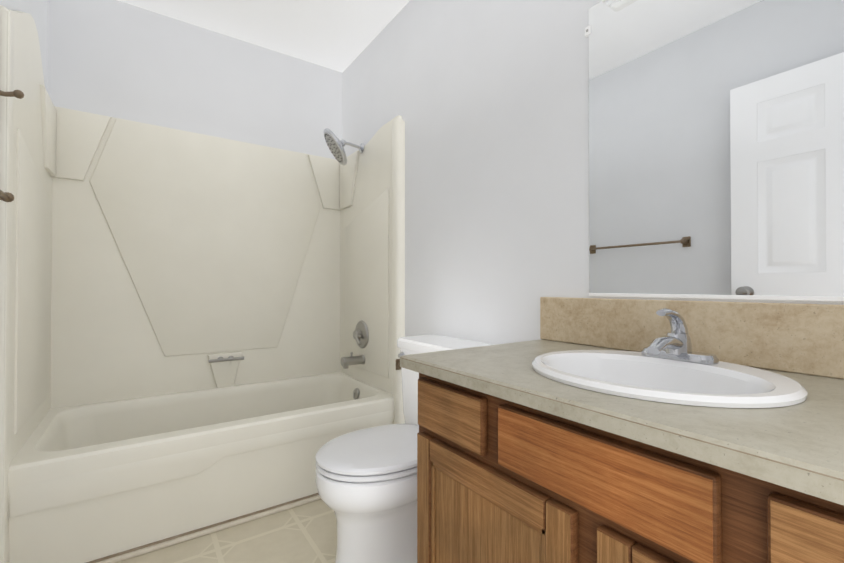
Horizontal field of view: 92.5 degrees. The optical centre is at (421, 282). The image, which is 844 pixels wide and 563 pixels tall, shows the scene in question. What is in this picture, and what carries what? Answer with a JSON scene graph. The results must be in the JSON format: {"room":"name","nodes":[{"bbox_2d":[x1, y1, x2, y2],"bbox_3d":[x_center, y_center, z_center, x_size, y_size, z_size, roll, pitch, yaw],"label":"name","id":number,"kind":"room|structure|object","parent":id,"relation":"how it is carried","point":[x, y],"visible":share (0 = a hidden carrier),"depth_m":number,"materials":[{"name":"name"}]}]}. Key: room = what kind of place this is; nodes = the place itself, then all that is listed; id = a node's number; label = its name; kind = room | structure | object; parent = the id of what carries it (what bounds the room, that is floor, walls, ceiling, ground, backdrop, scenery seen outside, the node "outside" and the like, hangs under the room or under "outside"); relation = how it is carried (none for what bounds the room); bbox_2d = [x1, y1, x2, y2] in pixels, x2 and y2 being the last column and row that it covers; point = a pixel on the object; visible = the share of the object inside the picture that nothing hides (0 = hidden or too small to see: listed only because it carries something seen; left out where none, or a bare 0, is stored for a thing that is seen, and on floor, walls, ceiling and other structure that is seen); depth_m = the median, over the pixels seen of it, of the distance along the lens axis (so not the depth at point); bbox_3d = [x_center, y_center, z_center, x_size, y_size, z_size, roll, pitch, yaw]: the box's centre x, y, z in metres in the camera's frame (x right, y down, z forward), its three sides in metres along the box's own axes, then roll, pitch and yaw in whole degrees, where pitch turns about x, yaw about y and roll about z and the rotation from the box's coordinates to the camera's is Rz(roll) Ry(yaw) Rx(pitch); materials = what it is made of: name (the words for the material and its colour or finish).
{"room":"bathroom","nodes":[
{"label":"bathroom","id":0,"kind":"room"},
{"bbox_2d":[0,0,47,89],"bbox_3d":[-1.039,-0.237,0.742,0.100,2.500,2.860,0,-1,-35],"label":"wall","id":1,"kind":"structure","parent":0,"point":[37,10],"depth_m":1.82,"materials":[{"name":"paint"}]},
{"bbox_2d":[0,190,13,201],"bbox_3d":[-1.071,-0.255,0.936,0.068,0.060,0.649,0,-1,-35],"label":"towel bar","id":2,"kind":"object","parent":1,"relation":"attached to","point":[6,196],"visible":1,"depth_m":1.19,"materials":[{"name":"brown metal"}]},
{"bbox_2d":[0,90,23,98],"bbox_3d":[-1.272,-0.581,1.238,0.077,0.048,0.048,0,-1,-35],"label":"robe hook","id":3,"kind":"object","parent":1,"relation":"attached to","point":[19,94],"visible":1,"depth_m":1.24,"materials":[{"name":"brown metal"}]},
{"bbox_2d":[47,0,341,158],"bbox_3d":[-1.213,-0.222,2.421,1.726,2.500,0.100,0,-1,-35],"label":"wall","id":4,"kind":"structure","parent":0,"point":[117,59],"depth_m":2.28,"materials":[{"name":"paint"}]},
{"bbox_2d":[116,499,336,562],"bbox_3d":[-0.371,1.067,1.193,1.726,0.100,3.060,0,-1,-35],"label":"floor","id":5,"kind":"structure","parent":0,"point":[305,533],"depth_m":1.58,"materials":[{"name":"tile"}]},
{"bbox_2d":[0,5,404,562],"bbox_3d":[-0.949,-0.007,2.038,1.520,2.063,0.822,0,-1,-35],"label":"shower","id":6,"kind":"object","parent":5,"relation":"on","point":[148,272],"visible":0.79,"depth_m":2.07,"materials":[{"name":"plastic"}]},
{"bbox_2d":[208,356,243,362],"bbox_3d":[-1.128,0.442,2.329,0.185,0.032,0.043,0,-1,-35],"label":"grab bar","id":7,"kind":"object","parent":6,"relation":"attached to","point":[229,358],"visible":1,"depth_m":2.32,"materials":[{"name":"silver metal"}]},
{"bbox_2d":[324,128,363,165],"bbox_3d":[-0.480,-0.810,2.447,0.245,0.199,0.226,0,-1,-35],"label":"shower head","id":8,"kind":"object","parent":6,"relation":"attached to","point":[335,144],"visible":1,"depth_m":2.39},
{"bbox_2d":[341,352,364,368],"bbox_3d":[-0.416,0.461,2.426,0.135,0.093,0.060,0,-1,-35],"label":"tub spout","id":9,"kind":"object","parent":6,"relation":"attached to","point":[346,362],"visible":1,"depth_m":2.40,"materials":[{"name":"silver metal"}]},
{"bbox_2d":[353,388,358,399],"bbox_3d":[-0.400,0.672,2.441,0.025,0.071,0.072,0,-1,-35],"label":"bathtub overflow drain","id":10,"kind":"object","parent":6,"relation":"attached to","point":[355,393],"visible":1,"depth_m":2.43,"materials":[{"name":"silver metal"}]},
{"bbox_2d":[353,320,368,347],"bbox_3d":[-0.390,0.316,2.457,0.060,0.170,0.170,0,-1,-35],"label":"tub valve","id":11,"kind":"object","parent":6,"relation":"attached to","point":[360,335],"visible":1,"depth_m":2.43,"materials":[{"name":"silver metal"}]},
{"bbox_2d":[315,335,493,562],"bbox_3d":[-0.078,0.631,1.533,0.652,0.778,0.492,0,-1,-35],"label":"toilet","id":12,"kind":"object","parent":5,"relation":"on","point":[366,481],"visible":0.56,"depth_m":1.37,"materials":[{"name":"ceramic"}]},
{"bbox_2d":[417,373,843,562],"bbox_3d":[0.488,0.616,0.803,0.556,0.794,1.005,0,-1,-35],"label":"vanity cabinet","id":13,"kind":"object","parent":5,"relation":"on","point":[499,480],"visible":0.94,"depth_m":0.67,"materials":[{"name":"brown wood"}]},
{"bbox_2d":[400,297,843,504],"bbox_3d":[0.473,0.131,0.805,0.582,0.175,1.028,0,-1,-35],"label":"countertop","id":14,"kind":"structure","parent":13,"relation":"on","point":[799,447],"depth_m":0.79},
{"bbox_2d":[532,350,807,407],"bbox_3d":[0.462,0.254,0.828,0.426,0.161,0.478,0,-1,-35],"label":"sink basin","id":15,"kind":"object","parent":14,"relation":"in","point":[633,374],"visible":0.58,"depth_m":0.82,"materials":[{"name":"ceramic"}]},
{"bbox_2d":[641,308,718,363],"bbox_3d":[0.548,0.115,0.898,0.146,0.116,0.156,0,-1,-35],"label":"sink faucet","id":16,"kind":"object","parent":14,"relation":"on","point":[675,343],"visible":1,"depth_m":0.89,"materials":[{"name":"silver metal"}]},
{"bbox_2d":[118,0,409,72],"bbox_3d":[-0.371,-1.533,1.216,1.726,0.100,3.060,0,-1,-35],"label":"ceiling","id":17,"kind":"structure","parent":0,"point":[338,35],"depth_m":2.28,"materials":[{"name":"paint"}]},
{"bbox_2d":[342,0,843,344],"bbox_3d":[0.298,-0.229,1.667,0.100,2.500,2.860,0,-1,-35],"label":"wall","id":18,"kind":"structure","parent":0,"point":[487,101],"depth_m":1.63,"materials":[{"name":"paint"}]},
{"bbox_2d":[396,359,400,369],"bbox_3d":[-0.098,0.424,2.066,0.068,0.056,0.091,0,-1,-35],"label":"toilet paper holder","id":19,"kind":"object","parent":18,"relation":"attached to","point":[398,367],"visible":0.38,"depth_m":2.09,"materials":[{"name":"brown metal"}]},
{"bbox_2d":[585,0,843,301],"bbox_3d":[0.756,-0.414,0.906,0.012,0.904,0.864,0,-1,-35],"label":"wall mirror","id":20,"kind":"object","parent":18,"relation":"attached to","point":[716,149],"visible":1,"depth_m":0.97,"materials":[{"name":"clear glass"}]}
]}

